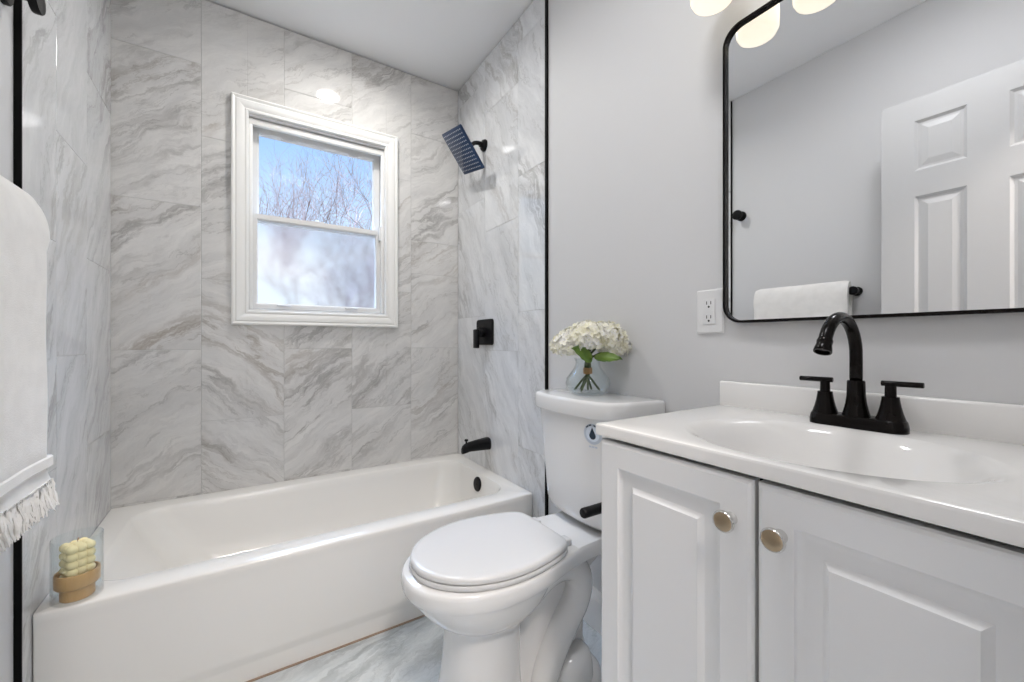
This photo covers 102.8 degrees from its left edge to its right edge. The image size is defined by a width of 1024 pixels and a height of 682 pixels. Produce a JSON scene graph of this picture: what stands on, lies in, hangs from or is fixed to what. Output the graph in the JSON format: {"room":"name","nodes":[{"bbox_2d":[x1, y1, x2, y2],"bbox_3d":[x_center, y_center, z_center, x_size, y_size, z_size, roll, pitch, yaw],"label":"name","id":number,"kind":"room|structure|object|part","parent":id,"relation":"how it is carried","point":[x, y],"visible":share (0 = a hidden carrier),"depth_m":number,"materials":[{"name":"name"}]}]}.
{"room":"bathroom","nodes":[
{"label":"bathroom","id":0,"kind":"room"},
{"bbox_2d":[0,0,110,681],"bbox_3d":[-1.055,-0.238,0.702,0.141,2.543,2.584,0,0,-34],"label":"wall","id":1,"kind":"structure","parent":0,"point":[66,51],"depth_m":1.22,"materials":[{"name":"white tile"}]},
{"bbox_2d":[13,0,21,681],"bbox_3d":[-1.143,-0.235,0.945,0.015,2.536,0.004,0,0,-33],"label":"trim","id":2,"kind":"structure","parent":1,"relation":"attached to","point":[17,6],"depth_m":0.94,"materials":[{"name":"black"}]},
{"bbox_2d":[0,0,45,15],"bbox_3d":[-1.089,-0.770,0.908,0.061,0.058,0.058,0,0,-33],"label":"robe hook","id":3,"kind":"object","parent":1,"relation":"attached to","point":[38,7],"visible":1,"depth_m":0.91,"materials":[{"name":"black metal"}]},
{"bbox_3d":[-1.109,-0.770,0.895,0.012,0.058,0.058,0,0,-33],"label":"wall plate","id":4,"kind":"part","parent":3,"relation":"part of","materials":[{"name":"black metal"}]},
{"bbox_3d":[-0.882,-0.250,0.611,0.079,0.044,0.464,0,0,-33],"label":"towel bar","id":5,"kind":"object","parent":1,"relation":"attached to","visible":0},
{"bbox_2d":[0,175,59,551],"bbox_3d":[-0.873,0.025,0.657,0.083,0.656,0.476,0,0,-33],"label":"towel","id":6,"kind":"object","parent":5,"relation":"hanging from","point":[28,492],"visible":1,"depth_m":0.74,"materials":[{"name":"fabric"}]},
{"bbox_2d":[111,0,457,508],"bbox_3d":[-1.058,-0.238,2.070,1.950,2.543,0.151,0,0,-33],"label":"wall","id":7,"kind":"structure","parent":0,"point":[202,403],"depth_m":1.85,"materials":[{"name":"white tile"}]},
{"bbox_2d":[231,92,397,327],"bbox_3d":[-0.982,-0.600,2.099,0.754,1.042,0.164,0,0,-33],"label":"window","id":8,"kind":"structure","parent":7,"relation":"in","point":[311,272],"depth_m":2.04,"materials":[{"name":"white paint"}]},
{"bbox_3d":[-0.999,-0.807,2.124,0.603,0.456,0.030,0,0,-33],"label":"sash","id":9,"kind":"part","parent":8,"relation":"part of","materials":[{"name":"white plastic"}]},
{"bbox_3d":[-0.980,-0.383,2.094,0.603,0.448,0.030,0,0,-33],"label":"sash","id":10,"kind":"part","parent":8,"relation":"part of","materials":[{"name":"glass"}]},
{"bbox_3d":[-0.979,-0.383,2.093,0.553,0.398,0.006,0,0,-33],"label":"pane","id":11,"kind":"part","parent":8,"relation":"part of","materials":[{"name":"clear glass"}]},
{"bbox_2d":[207,0,532,90],"bbox_3d":[-0.034,-1.550,0.424,2.800,0.080,4.150,0,0,-33],"label":"ceiling","id":12,"kind":"structure","parent":0,"point":[441,42],"depth_m":1.96,"materials":[{"name":"white paint"}]},
{"bbox_2d":[253,616,601,681],"bbox_3d":[-0.034,1.073,0.424,2.800,0.080,4.150,0,0,-33],"label":"floor","id":13,"kind":"structure","parent":0,"point":[411,651],"depth_m":1.33,"materials":[{"name":"tile"}]},
{"bbox_2d":[33,453,531,681],"bbox_3d":[-0.754,0.849,1.717,1.515,0.366,0.770,0,0,-33],"label":"bathtub","id":14,"kind":"object","parent":13,"relation":"on","point":[244,584],"visible":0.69,"depth_m":1.36,"materials":[{"name":"white ceramic"}]},
{"bbox_2d":[49,529,103,605],"bbox_3d":[-1.140,0.586,1.073,0.098,0.160,0.098,0,0,-33],"label":"glass cylinder","id":15,"kind":"object","parent":14,"relation":"on","point":[103,529],"visible":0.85,"depth_m":1.04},
{"bbox_2d":[53,561,100,602],"bbox_3d":[-1.140,0.631,1.073,0.087,0.069,0.087,0,0,-33],"label":"candle holder","id":16,"kind":"object","parent":14,"relation":"on","point":[79,587],"visible":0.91,"depth_m":1.05,"materials":[{"name":"brown wood"}]},
{"bbox_2d":[59,537,95,577],"bbox_3d":[-1.140,0.569,1.073,0.058,0.112,0.058,0,0,23],"label":"candle","id":17,"kind":"object","parent":16,"relation":"in","point":[77,557],"visible":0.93,"depth_m":1.06,"materials":[{"name":"beige wax"}]},
{"bbox_2d":[246,615,424,681],"bbox_3d":[-0.545,1.031,1.407,1.496,0.004,0.012,0,0,-33],"label":"trim","id":18,"kind":"structure","parent":14,"relation":"attached to","point":[419,617],"depth_m":1.37,"materials":[{"name":"beige"}]},
{"bbox_3d":[-0.175,0.721,2.075,0.020,0.072,0.072,0,0,-33],"label":"overflow plate","id":19,"kind":"part","parent":14,"relation":"part of","materials":[{"name":"black metal"}]},
{"bbox_2d":[401,387,664,681],"bbox_3d":[0.035,0.607,1.217,0.728,0.865,0.439,0,0,-33],"label":"toilet","id":20,"kind":"object","parent":13,"relation":"on","point":[509,593],"visible":0.98,"depth_m":1.17,"materials":[{"name":"white ceramic"}]},
{"bbox_3d":[-0.074,0.583,1.140,0.418,0.015,0.342,0,0,-33],"label":"seat","id":21,"kind":"part","parent":20,"relation":"part of","materials":[{"name":"white plastic"}]},
{"bbox_3d":[-0.074,0.564,1.140,0.415,0.016,0.339,0,0,-33],"label":"lid","id":22,"kind":"part","parent":20,"relation":"part of","materials":[{"name":"white plastic"}]},
{"bbox_3d":[0.251,0.408,1.356,0.206,0.366,0.406,0,0,-33],"label":"tank","id":23,"kind":"part","parent":20,"relation":"part of","materials":[{"name":"white ceramic"}]},
{"bbox_2d":[566,362,609,395],"bbox_3d":[0.252,0.114,1.363,0.147,0.121,0.147,0,0,-33],"label":"glass vase","id":24,"kind":"object","parent":20,"relation":"on","point":[576,362],"visible":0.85,"depth_m":1.35,"materials":[{"name":"clear glass"}]},
{"bbox_2d":[549,320,631,391],"bbox_3d":[0.257,0.045,1.363,0.248,0.235,0.227,0,0,-33],"label":"hydrangea bouquet","id":25,"kind":"object","parent":24,"relation":"in","point":[582,339],"visible":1,"depth_m":1.30,"materials":[{"name":"white plant"}]},
{"bbox_3d":[0.229,0.091,1.365,0.069,0.142,0.011,0,0,-8],"label":"stem","id":26,"kind":"part","parent":25,"relation":"part of","materials":[{"name":"green plant"}]},
{"bbox_3d":[0.230,0.084,1.367,0.051,0.156,0.058,0,0,-33],"label":"stem","id":27,"kind":"part","parent":25,"relation":"part of","materials":[{"name":"green plant"}]},
{"bbox_3d":[0.258,0.081,1.383,0.044,0.162,0.049,0,0,-33],"label":"stem","id":28,"kind":"part","parent":25,"relation":"part of","materials":[{"name":"green plant"}]},
{"bbox_3d":[0.271,0.080,1.360,0.043,0.163,0.047,0,0,-33],"label":"stem","id":29,"kind":"part","parent":25,"relation":"part of","materials":[{"name":"green plant"}]},
{"bbox_3d":[0.282,0.091,1.364,0.074,0.143,0.069,0,0,-33],"label":"stem","id":30,"kind":"part","parent":25,"relation":"part of","materials":[{"name":"green plant"}]},
{"bbox_3d":[0.247,0.201,1.353,0.224,0.052,0.439,0,0,-33],"label":"tank lid","id":31,"kind":"part","parent":20,"relation":"part of","materials":[{"name":"white ceramic"}]},
{"bbox_2d":[602,437,1023,681],"bbox_3d":[0.520,0.611,0.692,0.487,0.845,0.596,0,0,-33],"label":"vanity cabinet","id":32,"kind":"object","parent":13,"relation":"on","point":[711,573],"visible":1,"depth_m":0.54,"materials":[{"name":"white paint"}]},
{"bbox_2d":[580,502,601,518],"bbox_3d":[0.231,0.370,0.902,0.156,0.048,0.075,0,0,-33],"label":"paper holder","id":33,"kind":"object","parent":32,"relation":"attached to","point":[595,509],"visible":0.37,"depth_m":0.89,"materials":[{"name":"black metal"}]},
{"bbox_3d":[0.266,0.567,0.706,0.020,0.742,0.298,0,0,-33],"label":"door","id":34,"kind":"part","parent":32,"relation":"part of","materials":[{"name":"white paint"}]},
{"bbox_3d":[0.311,0.259,0.594,0.028,0.032,0.032,0,0,-33],"label":"knob","id":35,"kind":"part","parent":32,"relation":"part of","materials":[{"name":"silver metal"}]},
{"bbox_3d":[0.347,0.259,0.538,0.028,0.032,0.032,0,0,-33],"label":"knob","id":36,"kind":"part","parent":32,"relation":"part of","materials":[{"name":"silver metal"}]},
{"bbox_2d":[596,380,1023,547],"bbox_3d":[0.531,0.197,0.699,0.464,0.192,0.617,0,0,-33],"label":"countertop","id":37,"kind":"structure","parent":32,"relation":"on","point":[959,466],"depth_m":0.68,"materials":[{"name":"white stone"}]},
{"bbox_2d":[799,312,924,434],"bbox_3d":[0.617,0.055,0.785,0.194,0.220,0.168,0,0,-4],"label":"faucet","id":38,"kind":"object","parent":37,"relation":"on","point":[890,418],"visible":1,"depth_m":0.77,"materials":[{"name":"black metal"}]},
{"bbox_3d":[0.627,0.076,0.844,0.010,0.010,0.057,0,0,-37],"label":"lever","id":39,"kind":"part","parent":38,"relation":"part of","materials":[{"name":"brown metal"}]},
{"bbox_3d":[0.637,0.112,0.832,0.044,0.065,0.044,0,0,-33],"label":"handle","id":40,"kind":"part","parent":38,"relation":"part of","materials":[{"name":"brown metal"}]},
{"bbox_3d":[0.606,0.015,0.752,0.159,0.141,0.020,0,0,-33],"label":"spout","id":41,"kind":"part","parent":38,"relation":"part of","materials":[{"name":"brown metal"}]},
{"bbox_3d":[0.664,0.109,0.789,0.045,0.070,0.045,0,0,-33],"label":"spout","id":42,"kind":"part","parent":38,"relation":"part of","materials":[{"name":"brown metal"}]},
{"bbox_3d":[0.664,0.153,0.789,0.050,0.024,0.151,0,0,-33],"label":"plate","id":43,"kind":"part","parent":38,"relation":"part of","materials":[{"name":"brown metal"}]},
{"bbox_3d":[0.691,0.112,0.747,0.044,0.065,0.044,0,0,-33],"label":"handle","id":44,"kind":"part","parent":38,"relation":"part of","materials":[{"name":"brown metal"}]},
{"bbox_3d":[0.700,0.076,0.734,0.010,0.010,0.057,0,0,-35],"label":"lever","id":45,"kind":"part","parent":38,"relation":"part of","materials":[{"name":"brown metal"}]},
{"bbox_3d":[0.429,0.567,0.453,0.020,0.742,0.292,0,0,-33],"label":"door","id":46,"kind":"part","parent":32,"relation":"part of","materials":[{"name":"white paint"}]},
{"bbox_2d":[458,0,1023,591],"bbox_3d":[0.312,-0.238,1.577,0.128,2.543,2.580,0,0,-33],"label":"wall","id":47,"kind":"structure","parent":0,"point":[635,87],"depth_m":1.41,"materials":[{"name":"white paint"}]},
{"bbox_2d":[442,124,487,173],"bbox_3d":[-0.224,-0.977,2.107,0.205,0.227,0.221,0,0,-33],"label":"showerhead","id":48,"kind":"object","parent":47,"relation":"attached to","point":[463,150],"visible":1,"depth_m":2.08,"materials":[{"name":"black metal"}]},
{"bbox_3d":[-0.187,-1.027,2.136,0.028,0.061,0.107,0,0,44],"label":"shower arm","id":49,"kind":"part","parent":48,"relation":"part of","materials":[{"name":"black metal"}]},
{"bbox_2d":[461,437,490,453],"bbox_3d":[-0.187,0.528,2.099,0.152,0.072,0.062,0,0,-33],"label":"tub spout","id":50,"kind":"object","parent":47,"relation":"attached to","point":[484,443],"visible":1,"depth_m":2.08,"materials":[{"name":"black metal"}]},
{"bbox_2d":[473,319,493,347],"bbox_3d":[-0.164,-0.043,2.148,0.062,0.153,0.170,0,0,-33],"label":"shower valve","id":51,"kind":"object","parent":47,"relation":"attached to","point":[483,334],"visible":1,"depth_m":2.13,"materials":[{"name":"black metal"}]},
{"bbox_3d":[-0.188,-0.017,2.147,0.020,0.100,0.042,0,0,-33],"label":"lever","id":52,"kind":"part","parent":51,"relation":"part of","materials":[{"name":"black metal"}]},
{"bbox_3d":[-0.087,-0.235,2.091,0.011,2.535,0.859,0,0,-33],"label":"tile panel","id":53,"kind":"part","parent":47,"relation":"part of","materials":[{"name":"stone"}]},
{"bbox_2d":[545,0,547,515],"bbox_3d":[0.147,-0.235,1.723,0.012,2.536,0.012,0,0,-33],"label":"trim","id":54,"kind":"structure","parent":47,"relation":"attached to","point":[546,1],"depth_m":1.72,"materials":[{"name":"black metal"}]},
{"bbox_2d":[583,586,601,634],"bbox_3d":[0.351,0.963,1.399,0.014,0.140,0.753,0,0,-33],"label":"baseboard","id":55,"kind":"structure","parent":47,"relation":"attached to","point":[593,615],"depth_m":1.47,"materials":[{"name":"white paint"}]},
{"bbox_2d":[697,288,723,333],"bbox_3d":[0.538,-0.083,1.112,0.010,0.120,0.077,0,0,-33],"label":"wall outlet","id":56,"kind":"object","parent":47,"relation":"attached to","point":[710,313],"visible":0.96,"depth_m":1.11,"materials":[{"name":"white plastic"}]},
{"bbox_2d":[703,298,714,323],"bbox_3d":[0.535,-0.083,1.111,0.003,0.068,0.034,0,0,-33],"label":"receptacle","id":57,"kind":"object","parent":56,"relation":"attached to","point":[708,303],"depth_m":1.11,"materials":[{"name":"white plastic"}]},
{"bbox_2d":[690,0,731,15],"bbox_3d":[0.625,-0.932,0.828,0.170,0.239,0.520,0,0,-33],"label":"vanity light","id":58,"kind":"object","parent":47,"relation":"attached to","point":[700,7],"visible":1,"depth_m":0.99,"materials":[{"name":"white glass"}]},
{"bbox_2d":[720,380,1023,444],"bbox_3d":[0.717,0.135,0.819,0.021,0.067,0.617,0,0,-33],"label":"backsplash","id":59,"kind":"structure","parent":47,"relation":"attached to","point":[992,421],"depth_m":0.75,"materials":[{"name":"white stone"}]},
{"bbox_2d":[723,0,1023,322],"bbox_3d":[0.716,-0.426,0.817,0.024,0.757,0.595,0,0,-33],"label":"mirror","id":60,"kind":"object","parent":47,"relation":"attached to","point":[873,150],"visible":1,"depth_m":0.81,"materials":[{"name":"black mirror"}]},
{"label":"outside","id":61,"kind":"structure","parent":0,"visible":0},
{"bbox_2d":[259,141,371,229],"bbox_3d":[-4.054,-1.255,8.734,5.040,5.787,4.468,0,0,3],"label":"bare tree","id":62,"kind":"object","parent":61,"point":[338,170],"visible":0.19,"depth_m":8.08,"materials":[{"name":"brown plant"}]},
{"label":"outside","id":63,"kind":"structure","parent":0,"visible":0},
{"bbox_2d":[259,146,371,229],"bbox_3d":[-3.784,-1.224,8.635,3.615,5.737,3.101,0,0,-38],"label":"bare tree","id":64,"kind":"object","parent":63,"point":[304,169],"visible":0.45,"depth_m":8.20,"materials":[{"name":"brown plant"}]}
]}

